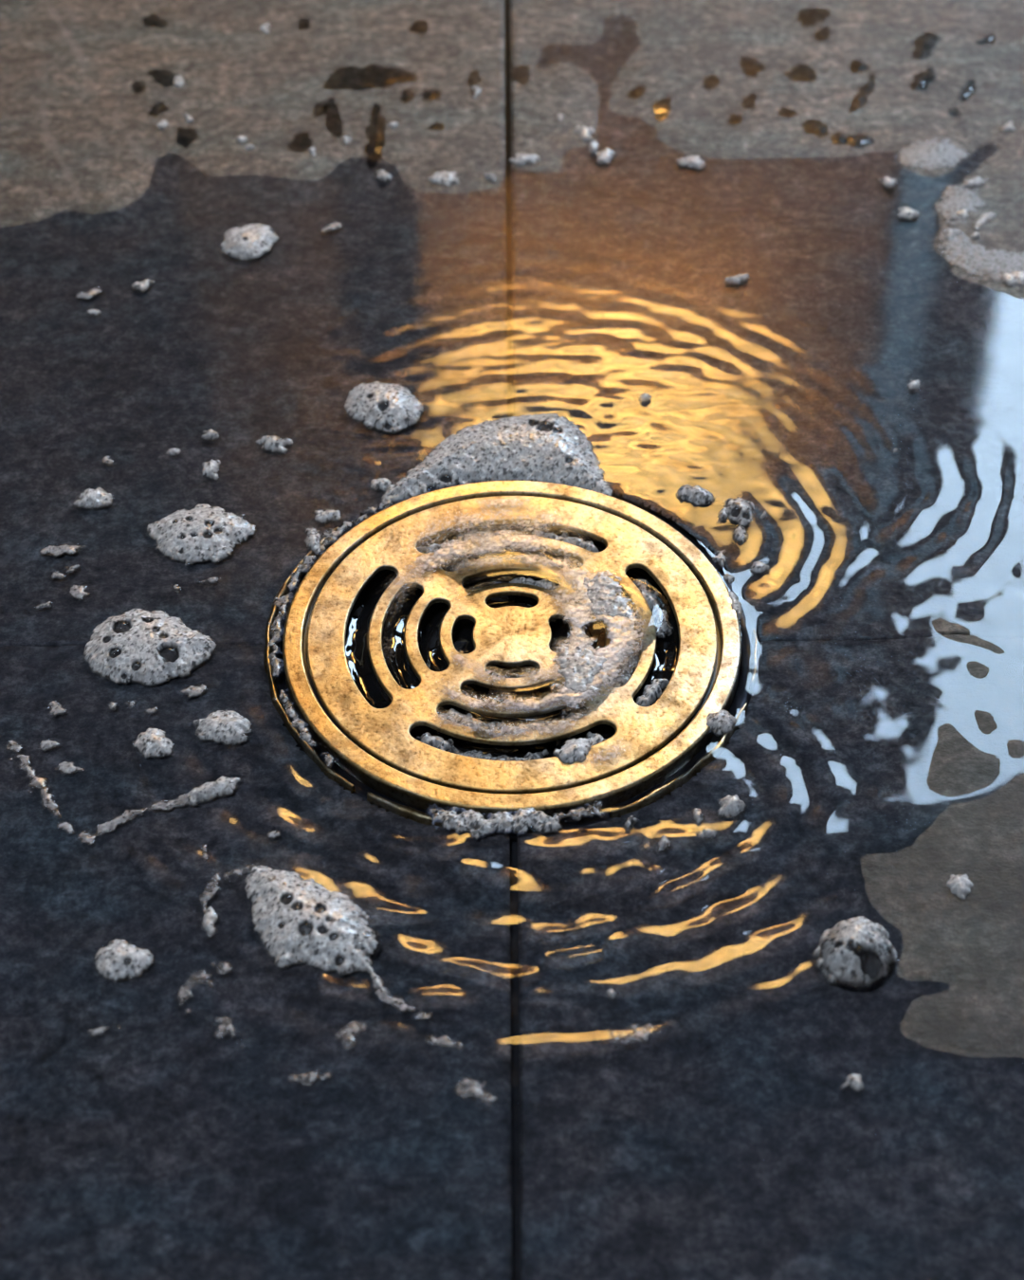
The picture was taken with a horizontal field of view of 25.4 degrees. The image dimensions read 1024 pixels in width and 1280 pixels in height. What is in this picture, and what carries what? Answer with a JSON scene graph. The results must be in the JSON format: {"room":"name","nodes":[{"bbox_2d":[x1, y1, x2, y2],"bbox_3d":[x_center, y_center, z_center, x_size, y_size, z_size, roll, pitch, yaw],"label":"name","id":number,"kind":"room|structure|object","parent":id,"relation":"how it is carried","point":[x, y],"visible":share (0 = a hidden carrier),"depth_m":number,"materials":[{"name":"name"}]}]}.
{"room":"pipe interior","nodes":[
{"label":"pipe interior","id":0,"kind":"room"},
{"bbox_2d":[0,0,1023,1279],"bbox_3d":[0.000,0.001,0.552,3.200,0.007,3.200,0,46,0],"label":"floor","id":1,"kind":"structure","parent":0,"point":[875,757],"depth_m":0.56,"materials":[{"name":"tile"}]},
{"bbox_2d":[157,119,168,129],"bbox_3d":[-0.108,-0.159,0.703,0.004,0.002,0.006,0,46,0],"label":"bead","id":2,"kind":"object","parent":1,"relation":"on","point":[163,123],"visible":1,"depth_m":0.70},
{"bbox_2d":[172,74,184,87],"bbox_3d":[-0.105,-0.177,0.720,0.005,0.002,0.007,0,46,0],"label":"bead","id":3,"kind":"object","parent":1,"relation":"on","point":[178,81],"visible":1,"depth_m":0.72},
{"bbox_2d":[236,135,247,143],"bbox_3d":[-0.083,-0.154,0.698,0.004,0.002,0.005,0,46,0],"label":"bead","id":4,"kind":"object","parent":1,"relation":"on","point":[240,138],"visible":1,"depth_m":0.70},
{"bbox_2d":[259,23,270,34],"bbox_3d":[-0.081,-0.199,0.742,0.004,0.002,0.007,0,46,0],"label":"bead","id":5,"kind":"object","parent":1,"relation":"on","point":[264,27],"visible":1,"depth_m":0.74},
{"bbox_2d":[341,136,350,145],"bbox_3d":[-0.051,-0.153,0.697,0.004,0.002,0.005,0,46,0],"label":"bead","id":6,"kind":"object","parent":1,"relation":"on","point":[345,139],"visible":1,"depth_m":0.70},
{"bbox_2d":[427,170,459,186],"bbox_3d":[-0.021,-0.139,0.682,0.010,0.002,0.008,0,46,0],"label":"bead","id":7,"kind":"object","parent":1,"relation":"on","point":[447,178],"visible":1,"depth_m":0.68},
{"bbox_2d":[472,85,481,98],"bbox_3d":[-0.011,-0.172,0.715,0.004,0.002,0.007,0,46,0],"label":"bead","id":8,"kind":"object","parent":1,"relation":"on","point":[477,90],"visible":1,"depth_m":0.71},
{"bbox_2d":[483,172,496,181],"bbox_3d":[-0.007,-0.139,0.683,0.005,0.002,0.005,0,46,0],"label":"bead","id":9,"kind":"object","parent":1,"relation":"on","point":[491,176],"visible":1,"depth_m":0.68},
{"bbox_2d":[263,480,759,841],"bbox_3d":[0.000,0.013,0.564,0.119,0.042,0.119,0,46,0],"label":"floor drain","id":10,"kind":"object","parent":1,"relation":"in","point":[369,661],"visible":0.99,"depth_m":0.55,"materials":[{"name":"gold metal"}]},
{"bbox_2d":[268,554,317,676],"bbox_3d":[-0.056,-0.007,0.556,0.009,0.001,0.043,6,46,6],"label":"foam patch","id":11,"kind":"object","parent":10,"relation":"in","point":[283,601],"visible":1,"depth_m":0.56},
{"bbox_2d":[279,689,337,767],"bbox_3d":[-0.048,0.020,0.530,0.005,0.001,0.028,-23,50,-20],"label":"foam patch","id":12,"kind":"object","parent":10,"relation":"in","point":[304,735],"visible":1,"depth_m":0.53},
{"bbox_2d":[420,731,453,750],"bbox_3d":[-0.018,0.024,0.528,0.010,0.003,0.007,17,49,16],"label":"foam patch","id":13,"kind":"object","parent":10,"relation":"on","point":[436,741],"visible":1,"depth_m":0.53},
{"bbox_2d":[417,538,457,553],"bbox_3d":[-0.018,-0.023,0.573,0.013,0.003,0.007,-17,48,-15],"label":"foam patch","id":14,"kind":"object","parent":10,"relation":"on","point":[429,549],"visible":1,"depth_m":0.57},
{"bbox_2d":[457,528,528,542],"bbox_3d":[-0.005,-0.027,0.577,0.019,0.003,0.007,-7,46,-6],"label":"foam patch","id":15,"kind":"object","parent":10,"relation":"on","point":[474,532],"visible":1,"depth_m":0.58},
{"bbox_2d":[447,745,548,760],"bbox_3d":[-0.004,0.027,0.527,0.025,0.003,0.008,2,46,3],"label":"foam patch","id":16,"kind":"object","parent":10,"relation":"on","point":[473,753],"visible":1,"depth_m":0.53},
{"bbox_2d":[445,551,574,570],"bbox_3d":[0.000,-0.020,0.570,0.033,0.003,0.009,0,46,0],"label":"foam patch","id":17,"kind":"object","parent":10,"relation":"on","point":[462,563],"visible":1,"depth_m":0.57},
{"bbox_2d":[440,708,583,731],"bbox_3d":[0.000,0.019,0.533,0.035,0.003,0.011,0,46,0],"label":"foam patch","id":18,"kind":"object","parent":10,"relation":"on","point":[571,717],"visible":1,"depth_m":0.53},
{"bbox_2d":[426,801,607,819],"bbox_3d":[0.001,0.039,0.512,0.041,0.001,0.008,0,46,0],"label":"foam patch","id":19,"kind":"object","parent":10,"relation":"in","point":[578,812],"visible":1,"depth_m":0.51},
{"bbox_2d":[396,498,643,762],"bbox_3d":[0.001,-0.003,0.549,0.071,0.001,0.093,0,46,0],"label":"foam","id":20,"kind":"object","parent":10,"relation":"on","point":[622,634],"visible":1,"depth_m":0.55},
{"bbox_2d":[552,645,607,697],"bbox_3d":[0.016,0.006,0.540,0.014,0.001,0.020,0,46,0],"label":"foam patch","id":21,"kind":"object","parent":20,"relation":"on","point":[580,667],"visible":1,"depth_m":0.54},
{"bbox_2d":[583,569,634,617],"bbox_3d":[0.024,-0.011,0.557,0.013,0.001,0.017,0,46,0],"label":"foam patch","id":22,"kind":"object","parent":20,"relation":"on","point":[603,591],"visible":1,"depth_m":0.56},
{"bbox_2d":[509,577,559,589],"bbox_3d":[0.006,-0.014,0.565,0.015,0.003,0.006,12,47,12],"label":"foam patch","id":23,"kind":"object","parent":10,"relation":"on","point":[543,583],"visible":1,"depth_m":0.56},
{"bbox_2d":[531,529,599,551],"bbox_3d":[0.014,-0.025,0.575,0.020,0.003,0.008,16,48,15],"label":"foam patch","id":24,"kind":"object","parent":10,"relation":"on","point":[588,545],"visible":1,"depth_m":0.57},
{"bbox_2d":[554,737,591,763],"bbox_3d":[0.014,0.025,0.523,0.010,0.002,0.008,0,46,0],"label":"foam patch","id":25,"kind":"object","parent":10,"relation":"on","point":[573,750],"visible":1,"depth_m":0.52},
{"bbox_2d":[584,731,605,746],"bbox_3d":[0.018,0.024,0.528,0.010,0.003,0.007,0,46,0],"label":"foam patch","id":26,"kind":"object","parent":10,"relation":"on","point":[595,738],"visible":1,"depth_m":0.53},
{"bbox_2d":[607,655,639,687],"bbox_3d":[0.027,0.008,0.543,0.007,0.003,0.015,15,48,15],"label":"foam patch","id":27,"kind":"object","parent":10,"relation":"on","point":[623,676],"visible":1,"depth_m":0.54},
{"bbox_2d":[635,678,668,706],"bbox_3d":[0.033,0.013,0.539,0.007,0.003,0.013,19,49,18],"label":"foam patch","id":28,"kind":"object","parent":10,"relation":"on","point":[650,692],"visible":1,"depth_m":0.54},
{"bbox_2d":[632,578,672,636],"bbox_3d":[0.035,-0.009,0.561,0.007,0.003,0.021,-12,47,-11],"label":"foam patch","id":29,"kind":"object","parent":10,"relation":"on","point":[660,616],"visible":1,"depth_m":0.56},
{"bbox_2d":[510,152,540,164],"bbox_3d":[0.004,-0.146,0.690,0.010,0.002,0.007,0,46,0],"label":"bead","id":30,"kind":"object","parent":1,"relation":"on","point":[521,158],"visible":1,"depth_m":0.69},
{"bbox_2d":[573,125,595,140],"bbox_3d":[0.022,-0.156,0.699,0.008,0.002,0.009,0,46,0],"label":"bead","id":31,"kind":"object","parent":1,"relation":"on","point":[585,133],"visible":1,"depth_m":0.70},
{"bbox_2d":[897,136,968,170],"bbox_3d":[0.128,-0.149,0.692,0.022,0.001,0.020,0,46,0],"label":"foam patch","id":32,"kind":"object","parent":1,"relation":"on","point":[929,155],"visible":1,"depth_m":0.69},
{"bbox_2d":[933,184,986,225],"bbox_3d":[0.133,-0.129,0.672,0.018,0.001,0.021,0,46,0],"label":"foam patch","id":33,"kind":"object","parent":1,"relation":"on","point":[956,198],"visible":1,"depth_m":0.67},
{"bbox_2d":[955,209,968,219],"bbox_3d":[0.132,-0.125,0.668,0.005,0.002,0.006,0,46,0],"label":"soap fleck","id":34,"kind":"object","parent":33,"relation":"on","point":[963,213],"visible":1,"depth_m":0.67,"materials":[{"name":"liquid"}]},
{"bbox_2d":[946,874,973,899],"bbox_3d":[0.098,0.053,0.496,0.007,0.003,0.008,0,46,0],"label":"foam patch","id":35,"kind":"object","parent":1,"relation":"on","point":[960,886],"visible":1,"depth_m":0.49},
{"bbox_2d":[961,176,988,188],"bbox_3d":[0.138,-0.137,0.680,0.010,0.002,0.007,0,46,0],"label":"soap fleck","id":36,"kind":"object","parent":1,"relation":"on","point":[977,181],"visible":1,"depth_m":0.68,"materials":[{"name":"liquid"}]},
{"bbox_2d":[936,229,1023,287],"bbox_3d":[0.140,-0.109,0.653,0.036,0.001,0.027,7,47,7],"label":"foam patch","id":37,"kind":"object","parent":1,"relation":"on","point":[960,252],"visible":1,"depth_m":0.65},
{"bbox_2d":[941,228,962,239],"bbox_3d":[0.128,-0.118,0.662,0.007,0.002,0.006,0,46,0],"label":"soap fleck","id":38,"kind":"object","parent":37,"relation":"on","point":[949,233],"visible":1,"depth_m":0.66,"materials":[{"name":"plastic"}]},
{"bbox_2d":[1001,271,1023,285],"bbox_3d":[0.144,-0.103,0.647,0.010,0.002,0.007,0,46,0],"label":"soap fleck","id":39,"kind":"object","parent":37,"relation":"on","point":[1015,277],"visible":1,"depth_m":0.65,"materials":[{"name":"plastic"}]},
{"bbox_2d":[972,212,996,230],"bbox_3d":[0.138,-0.123,0.666,0.005,0.002,0.012,29,53,25],"label":"soap fleck","id":40,"kind":"object","parent":1,"relation":"on","point":[984,218],"visible":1,"depth_m":0.67,"materials":[{"name":"liquid"}]},
{"bbox_2d":[1001,120,1015,131],"bbox_3d":[0.152,-0.158,0.700,0.005,0.002,0.007,0,46,0],"label":"soap fleck","id":41,"kind":"object","parent":1,"relation":"on","point":[1008,126],"visible":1,"depth_m":0.70,"materials":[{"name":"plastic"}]},
{"bbox_3d":[-0.016,-0.028,0.577,0.496,0.002,0.508,0,46,0],"label":"shallow water","id":42,"kind":"object","parent":1,"relation":"on","visible":0},
{"bbox_2d":[39,739,58,749],"bbox_3d":[-0.107,0.024,0.527,0.005,0.001,0.004,0,46,0],"label":"foam fleck","id":43,"kind":"object","parent":42,"relation":"on","point":[45,744],"visible":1,"depth_m":0.53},
{"bbox_2d":[49,700,65,714],"bbox_3d":[-0.107,0.016,0.535,0.005,0.001,0.005,0,46,0],"label":"foam fleck","id":44,"kind":"object","parent":42,"relation":"on","point":[57,708],"visible":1,"depth_m":0.53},
{"bbox_2d":[51,570,64,578],"bbox_3d":[-0.113,-0.016,0.566,0.004,0.001,0.003,0,46,0],"label":"foam fleck","id":45,"kind":"object","parent":42,"relation":"on","point":[56,574],"visible":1,"depth_m":0.56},
{"bbox_2d":[39,544,80,555],"bbox_3d":[-0.113,-0.023,0.572,0.012,0.001,0.005,0,46,0],"label":"foam fleck","id":46,"kind":"object","parent":42,"relation":"on","point":[54,550],"visible":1,"depth_m":0.57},
{"bbox_2d":[58,761,81,773],"bbox_3d":[-0.102,0.029,0.522,0.007,0.001,0.004,0,46,0],"label":"foam fleck","id":47,"kind":"object","parent":42,"relation":"on","point":[64,766],"visible":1,"depth_m":0.52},
{"bbox_2d":[69,585,87,598],"bbox_3d":[-0.107,-0.012,0.562,0.006,0.001,0.006,0,46,0],"label":"foam fleck","id":48,"kind":"object","parent":42,"relation":"on","point":[77,591],"visible":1,"depth_m":0.56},
{"bbox_2d":[75,288,101,298],"bbox_3d":[-0.120,-0.098,0.645,0.008,0.001,0.005,-22,50,-19],"label":"foam fleck","id":49,"kind":"object","parent":42,"relation":"on","point":[92,292],"visible":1,"depth_m":0.65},
{"bbox_2d":[73,486,111,507],"bbox_3d":[-0.108,-0.037,0.585,0.011,0.002,0.008,0,46,0],"label":"foam patch","id":50,"kind":"object","parent":42,"relation":"on","point":[98,497],"visible":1,"depth_m":0.58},
{"bbox_2d":[88,1026,106,1035],"bbox_3d":[-0.085,0.081,0.472,0.008,0.001,0.003,-9,47,-8],"label":"foam fleck","id":51,"kind":"object","parent":42,"relation":"on","point":[100,1030],"visible":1,"depth_m":0.47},
{"bbox_2d":[6,740,195,843],"bbox_3d":[-0.097,0.036,0.515,0.050,0.001,0.023,14,48,13],"label":"foam patch","id":52,"kind":"object","parent":42,"relation":"on","point":[182,799],"visible":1,"depth_m":0.51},
{"bbox_2d":[102,456,113,464],"bbox_3d":[-0.106,-0.047,0.596,0.004,0.001,0.004,0,46,0],"label":"foam fleck","id":53,"kind":"object","parent":42,"relation":"on","point":[105,459],"visible":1,"depth_m":0.59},
{"bbox_2d":[94,938,153,980],"bbox_3d":[-0.083,0.068,0.483,0.013,0.003,0.011,19,49,18],"label":"foam patch","id":54,"kind":"object","parent":42,"relation":"on","point":[120,959],"visible":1,"depth_m":0.48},
{"bbox_2d":[132,278,153,291],"bbox_3d":[-0.105,-0.102,0.648,0.006,0.001,0.007,19,49,18],"label":"foam fleck","id":55,"kind":"object","parent":42,"relation":"on","point":[143,284],"visible":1,"depth_m":0.65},
{"bbox_2d":[83,608,215,684],"bbox_3d":[-0.087,0.000,0.547,0.032,0.005,0.026,0,46,0],"label":"foam patch","id":56,"kind":"object","parent":42,"relation":"on","point":[146,647],"visible":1,"depth_m":0.54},
{"bbox_2d":[133,727,173,756],"bbox_3d":[-0.083,0.023,0.527,0.010,0.002,0.010,0,46,0],"label":"foam patch","id":57,"kind":"object","parent":42,"relation":"on","point":[153,741],"visible":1,"depth_m":0.53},
{"bbox_2d":[165,448,180,454],"bbox_3d":[-0.089,-0.050,0.598,0.006,0.001,0.003,0,46,0],"label":"foam fleck","id":58,"kind":"object","parent":42,"relation":"on","point":[171,450],"visible":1,"depth_m":0.60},
{"bbox_2d":[181,684,206,696],"bbox_3d":[-0.075,0.012,0.539,0.007,0.001,0.005,0,46,0],"label":"foam fleck","id":59,"kind":"object","parent":42,"relation":"on","point":[192,690],"visible":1,"depth_m":0.54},
{"bbox_2d":[146,503,253,562],"bbox_3d":[-0.079,-0.028,0.575,0.025,0.004,0.023,-31,53,-26],"label":"foam patch","id":60,"kind":"object","parent":42,"relation":"on","point":[200,533],"visible":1,"depth_m":0.57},
{"bbox_2d":[178,963,230,1012],"bbox_3d":[-0.066,0.072,0.480,0.007,0.001,0.016,27,52,24],"label":"foam patch","id":61,"kind":"object","parent":42,"relation":"on","point":[183,994],"visible":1,"depth_m":0.48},
{"bbox_2d":[202,906,217,932],"bbox_3d":[-0.065,0.060,0.491,0.004,0.001,0.008,0,46,0],"label":"foam patch","id":62,"kind":"object","parent":42,"relation":"on","point":[210,917],"visible":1,"depth_m":0.49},
{"bbox_2d":[201,428,219,438],"bbox_3d":[-0.080,-0.055,0.602,0.005,0.002,0.004,0,46,0],"label":"foam patch","id":63,"kind":"object","parent":42,"relation":"on","point":[210,433],"visible":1,"depth_m":0.60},
{"bbox_2d":[201,458,220,478],"bbox_3d":[-0.078,-0.045,0.593,0.005,0.002,0.008,0,46,0],"label":"foam patch","id":64,"kind":"object","parent":42,"relation":"on","point":[210,468],"visible":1,"depth_m":0.59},
{"bbox_2d":[185,775,240,804],"bbox_3d":[-0.068,0.033,0.517,0.014,0.002,0.006,-16,48,-15],"label":"foam patch","id":65,"kind":"object","parent":42,"relation":"on","point":[223,785],"visible":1,"depth_m":0.52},
{"bbox_2d":[193,710,251,743],"bbox_3d":[-0.068,0.019,0.530,0.014,0.003,0.011,0,46,0],"label":"foam patch","id":66,"kind":"object","parent":42,"relation":"on","point":[228,726],"visible":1,"depth_m":0.53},
{"bbox_2d":[200,865,249,936],"bbox_3d":[-0.064,0.056,0.496,0.010,0.001,0.022,18,49,17],"label":"foam patch","id":67,"kind":"object","parent":42,"relation":"on","point":[208,896],"visible":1,"depth_m":0.50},
{"bbox_2d":[216,1016,234,1036],"bbox_3d":[-0.059,0.081,0.472,0.007,0.001,0.008,0,46,0],"label":"foam patch","id":68,"kind":"object","parent":42,"relation":"on","point":[221,1027],"visible":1,"depth_m":0.47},
{"bbox_2d":[220,223,278,259],"bbox_3d":[-0.076,-0.117,0.661,0.017,0.003,0.018,0,46,0],"label":"foam patch","id":69,"kind":"object","parent":42,"relation":"on","point":[251,240],"visible":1,"depth_m":0.66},
{"bbox_2d":[267,830,280,838],"bbox_3d":[-0.053,0.043,0.508,0.004,0.001,0.003,0,46,0],"label":"foam fleck","id":70,"kind":"object","parent":42,"relation":"on","point":[272,833],"visible":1,"depth_m":0.51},
{"bbox_2d":[256,435,292,452],"bbox_3d":[-0.063,-0.052,0.599,0.011,0.002,0.007,0,46,0],"label":"foam patch","id":71,"kind":"object","parent":42,"relation":"on","point":[272,442],"visible":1,"depth_m":0.60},
{"bbox_2d":[293,1072,330,1084],"bbox_3d":[-0.041,0.089,0.464,0.010,0.001,0.004,0,46,0],"label":"foam patch","id":72,"kind":"object","parent":42,"relation":"on","point":[314,1076],"visible":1,"depth_m":0.46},
{"bbox_2d":[304,527,321,553],"bbox_3d":[-0.050,-0.026,0.574,0.005,0.002,0.010,0,46,0],"label":"cluster","id":73,"kind":"object","parent":42,"relation":"on","point":[312,539],"visible":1,"depth_m":0.57,"materials":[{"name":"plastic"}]},
{"bbox_2d":[245,865,384,991],"bbox_3d":[-0.042,0.060,0.489,0.040,0.005,0.025,12,47,12],"label":"foam patch","id":74,"kind":"object","parent":42,"relation":"on","point":[298,919],"visible":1,"depth_m":0.49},
{"bbox_2d":[314,509,340,522],"bbox_3d":[-0.047,-0.032,0.580,0.008,0.002,0.005,0,46,0],"label":"cluster","id":75,"kind":"object","parent":42,"relation":"on","point":[322,516],"visible":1,"depth_m":0.58,"materials":[{"name":"liquid"}]},
{"bbox_2d":[321,221,342,232],"bbox_3d":[-0.053,-0.121,0.667,0.007,0.001,0.006,0,46,0],"label":"foam fleck","id":76,"kind":"object","parent":42,"relation":"on","point":[336,225],"visible":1,"depth_m":0.67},
{"bbox_2d":[335,1023,365,1041],"bbox_3d":[-0.033,0.082,0.471,0.006,0.001,0.008,0,46,0],"label":"foam patch","id":77,"kind":"object","parent":42,"relation":"on","point":[349,1032],"visible":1,"depth_m":0.47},
{"bbox_2d":[319,499,393,552],"bbox_3d":[-0.041,-0.030,0.578,0.008,0.001,0.028,33,55,28],"label":"foam patch","id":78,"kind":"object","parent":42,"relation":"on","point":[331,533],"visible":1,"depth_m":0.58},
{"bbox_2d":[370,477,391,490],"bbox_3d":[-0.034,-0.041,0.588,0.006,0.002,0.005,0,46,0],"label":"cluster","id":79,"kind":"object","parent":42,"relation":"on","point":[384,483],"visible":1,"depth_m":0.59,"materials":[{"name":"liquid"}]},
{"bbox_2d":[344,381,423,432],"bbox_3d":[-0.034,-0.064,0.609,0.022,0.004,0.022,0,46,0],"label":"foam patch","id":80,"kind":"object","parent":42,"relation":"on","point":[386,407],"visible":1,"depth_m":0.61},
{"bbox_2d":[376,169,391,181],"bbox_3d":[-0.039,-0.140,0.684,0.005,0.002,0.006,0,46,0],"label":"bead","id":81,"kind":"object","parent":42,"relation":"on","point":[382,174],"visible":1,"depth_m":0.68},
{"bbox_2d":[373,982,432,1018],"bbox_3d":[-0.024,0.076,0.477,0.016,0.001,0.006,30,53,26],"label":"foam patch","id":82,"kind":"object","parent":42,"relation":"on","point":[381,995],"visible":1,"depth_m":0.48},
{"bbox_2d":[426,1035,461,1046],"bbox_3d":[-0.014,0.083,0.470,0.009,0.001,0.004,0,46,0],"label":"foam patch","id":83,"kind":"object","parent":42,"relation":"on","point":[444,1040],"visible":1,"depth_m":0.47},
{"bbox_2d":[456,1078,494,1100],"bbox_3d":[-0.007,0.091,0.462,0.010,0.001,0.006,15,48,14],"label":"foam patch","id":84,"kind":"object","parent":42,"relation":"on","point":[470,1088],"visible":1,"depth_m":0.46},
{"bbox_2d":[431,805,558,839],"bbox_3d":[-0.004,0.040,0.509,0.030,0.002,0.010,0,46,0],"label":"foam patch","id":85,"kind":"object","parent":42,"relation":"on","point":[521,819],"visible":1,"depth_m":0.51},
{"bbox_2d":[382,413,612,501],"bbox_3d":[-0.004,-0.050,0.594,0.060,0.006,0.035,0,46,0],"label":"foam patch","id":86,"kind":"object","parent":42,"relation":"on","point":[547,448],"visible":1,"depth_m":0.59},
{"bbox_2d":[551,817,561,829],"bbox_3d":[0.009,0.041,0.509,0.004,0.002,0.004,0,46,0],"label":"cluster","id":87,"kind":"object","parent":42,"relation":"on","point":[556,824],"visible":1,"depth_m":0.51,"materials":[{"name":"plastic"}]},
{"bbox_2d":[587,140,598,152],"bbox_3d":[0.025,-0.151,0.694,0.004,0.002,0.008,0,46,0],"label":"bead","id":88,"kind":"object","parent":42,"relation":"on","point":[594,145],"visible":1,"depth_m":0.69},
{"bbox_2d":[595,146,615,164],"bbox_3d":[0.028,-0.147,0.691,0.006,0.002,0.009,0,46,0],"label":"bead","id":89,"kind":"object","parent":42,"relation":"on","point":[606,155],"visible":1,"depth_m":0.69},
{"bbox_2d":[606,987,618,997],"bbox_3d":[0.021,0.074,0.477,0.003,0.002,0.003,0,46,0],"label":"cluster","id":90,"kind":"object","parent":42,"relation":"on","point":[612,992],"visible":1,"depth_m":0.48,"materials":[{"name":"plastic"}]},
{"bbox_2d":[624,815,636,826],"bbox_3d":[0.027,0.041,0.509,0.004,0.002,0.004,0,46,0],"label":"cluster","id":91,"kind":"object","parent":42,"relation":"on","point":[630,818],"visible":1,"depth_m":0.51,"materials":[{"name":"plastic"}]},
{"bbox_2d":[611,1023,653,1042],"bbox_3d":[0.026,0.081,0.471,0.013,0.001,0.006,-10,47,-9],"label":"foam patch","id":92,"kind":"object","parent":42,"relation":"on","point":[640,1035],"visible":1,"depth_m":0.47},
{"bbox_2d":[640,392,650,402],"bbox_3d":[0.036,-0.065,0.611,0.004,0.002,0.004,0,46,0],"label":"bead","id":93,"kind":"object","parent":42,"relation":"on","point":[646,396],"visible":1,"depth_m":0.61},
{"bbox_2d":[658,835,670,850],"bbox_3d":[0.034,0.045,0.505,0.003,0.002,0.005,0,46,0],"label":"cluster","id":94,"kind":"object","parent":42,"relation":"on","point":[664,841],"visible":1,"depth_m":0.51,"materials":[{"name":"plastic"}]},
{"bbox_2d":[676,155,705,168],"bbox_3d":[0.054,-0.145,0.688,0.009,0.002,0.008,0,46,0],"label":"bead","id":95,"kind":"object","parent":42,"relation":"on","point":[695,161],"visible":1,"depth_m":0.69},
{"bbox_2d":[676,484,713,504],"bbox_3d":[0.047,-0.038,0.585,0.010,0.003,0.008,0,46,0],"label":"foam patch","id":96,"kind":"object","parent":42,"relation":"on","point":[696,494],"visible":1,"depth_m":0.58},
{"bbox_2d":[693,808,704,822],"bbox_3d":[0.042,0.039,0.510,0.003,0.002,0.005,0,46,0],"label":"cluster","id":97,"kind":"object","parent":42,"relation":"on","point":[698,815],"visible":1,"depth_m":0.51,"materials":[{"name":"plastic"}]},
{"bbox_2d":[696,828,716,837],"bbox_3d":[0.043,0.043,0.507,0.006,0.002,0.003,0,46,0],"label":"cluster","id":98,"kind":"object","parent":42,"relation":"on","point":[707,832],"visible":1,"depth_m":0.51,"materials":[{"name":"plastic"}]},
{"bbox_2d":[712,549,726,566],"bbox_3d":[0.052,-0.021,0.568,0.004,0.002,0.007,0,46,0],"label":"cluster","id":99,"kind":"object","parent":42,"relation":"on","point":[720,558],"visible":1,"depth_m":0.57,"materials":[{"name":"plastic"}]},
{"bbox_2d":[705,709,736,733],"bbox_3d":[0.048,0.019,0.530,0.009,0.003,0.008,0,46,0],"label":"foam patch","id":100,"kind":"object","parent":42,"relation":"on","point":[722,721],"visible":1,"depth_m":0.53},
{"bbox_2d":[718,507,727,518],"bbox_3d":[0.054,-0.032,0.579,0.004,0.002,0.005,0,46,0],"label":"cluster","id":101,"kind":"object","parent":42,"relation":"on","point":[722,513],"visible":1,"depth_m":0.58,"materials":[{"name":"liquid"}]},
{"bbox_2d":[722,573,734,583],"bbox_3d":[0.054,-0.015,0.563,0.004,0.002,0.004,0,46,0],"label":"cluster","id":102,"kind":"object","parent":42,"relation":"on","point":[728,578],"visible":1,"depth_m":0.56,"materials":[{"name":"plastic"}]},
{"bbox_2d":[716,794,745,816],"bbox_3d":[0.050,0.037,0.512,0.008,0.003,0.007,0,46,0],"label":"foam patch","id":103,"kind":"object","parent":42,"relation":"on","point":[730,804],"visible":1,"depth_m":0.51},
{"bbox_2d":[728,591,742,619],"bbox_3d":[0.054,-0.009,0.557,0.005,0.002,0.010,0,46,0],"label":"foam patch","id":104,"kind":"object","parent":42,"relation":"on","point":[736,605],"visible":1,"depth_m":0.56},
{"bbox_2d":[725,273,749,283],"bbox_3d":[0.064,-0.103,0.647,0.008,0.002,0.005,0,46,0],"label":"bead","id":105,"kind":"object","parent":42,"relation":"on","point":[737,279],"visible":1,"depth_m":0.65},
{"bbox_2d":[724,497,754,526],"bbox_3d":[0.058,-0.033,0.580,0.009,0.003,0.011,0,46,0],"label":"foam patch","id":106,"kind":"object","parent":42,"relation":"on","point":[739,509],"visible":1,"depth_m":0.58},
{"bbox_2d":[733,526,747,541],"bbox_3d":[0.058,-0.027,0.574,0.004,0.002,0.006,0,46,0],"label":"foam patch","id":107,"kind":"object","parent":42,"relation":"on","point":[740,533],"visible":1,"depth_m":0.57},
{"bbox_2d":[750,561,769,572],"bbox_3d":[0.062,-0.018,0.566,0.005,0.002,0.004,0,46,0],"label":"cluster","id":108,"kind":"object","parent":42,"relation":"on","point":[758,566],"visible":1,"depth_m":0.56,"materials":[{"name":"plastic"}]},
{"bbox_2d":[841,1073,863,1090],"bbox_3d":[0.069,0.089,0.462,0.005,0.002,0.004,0,46,0],"label":"foam patch","id":109,"kind":"object","parent":42,"relation":"on","point":[854,1080],"visible":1,"depth_m":0.46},
{"bbox_2d":[814,915,897,986],"bbox_3d":[0.073,0.065,0.482,0.019,0.008,0.018,0,46,0],"label":"foam patch","id":110,"kind":"object","parent":42,"relation":"on","point":[856,951],"visible":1,"depth_m":0.48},
{"bbox_2d":[878,176,896,186],"bbox_3d":[0.112,-0.137,0.680,0.006,0.002,0.006,0,46,0],"label":"soap fleck","id":111,"kind":"object","parent":42,"relation":"on","point":[889,182],"visible":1,"depth_m":0.68,"materials":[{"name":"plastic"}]},
{"bbox_2d":[897,206,918,219],"bbox_3d":[0.117,-0.126,0.669,0.007,0.002,0.006,0,46,0],"label":"soap fleck","id":112,"kind":"object","parent":42,"relation":"on","point":[905,211],"visible":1,"depth_m":0.67,"materials":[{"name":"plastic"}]},
{"bbox_2d":[907,379,919,388],"bbox_3d":[0.109,-0.069,0.615,0.004,0.002,0.004,0,46,0],"label":"bead","id":113,"kind":"object","parent":42,"relation":"on","point":[916,383],"visible":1,"depth_m":0.61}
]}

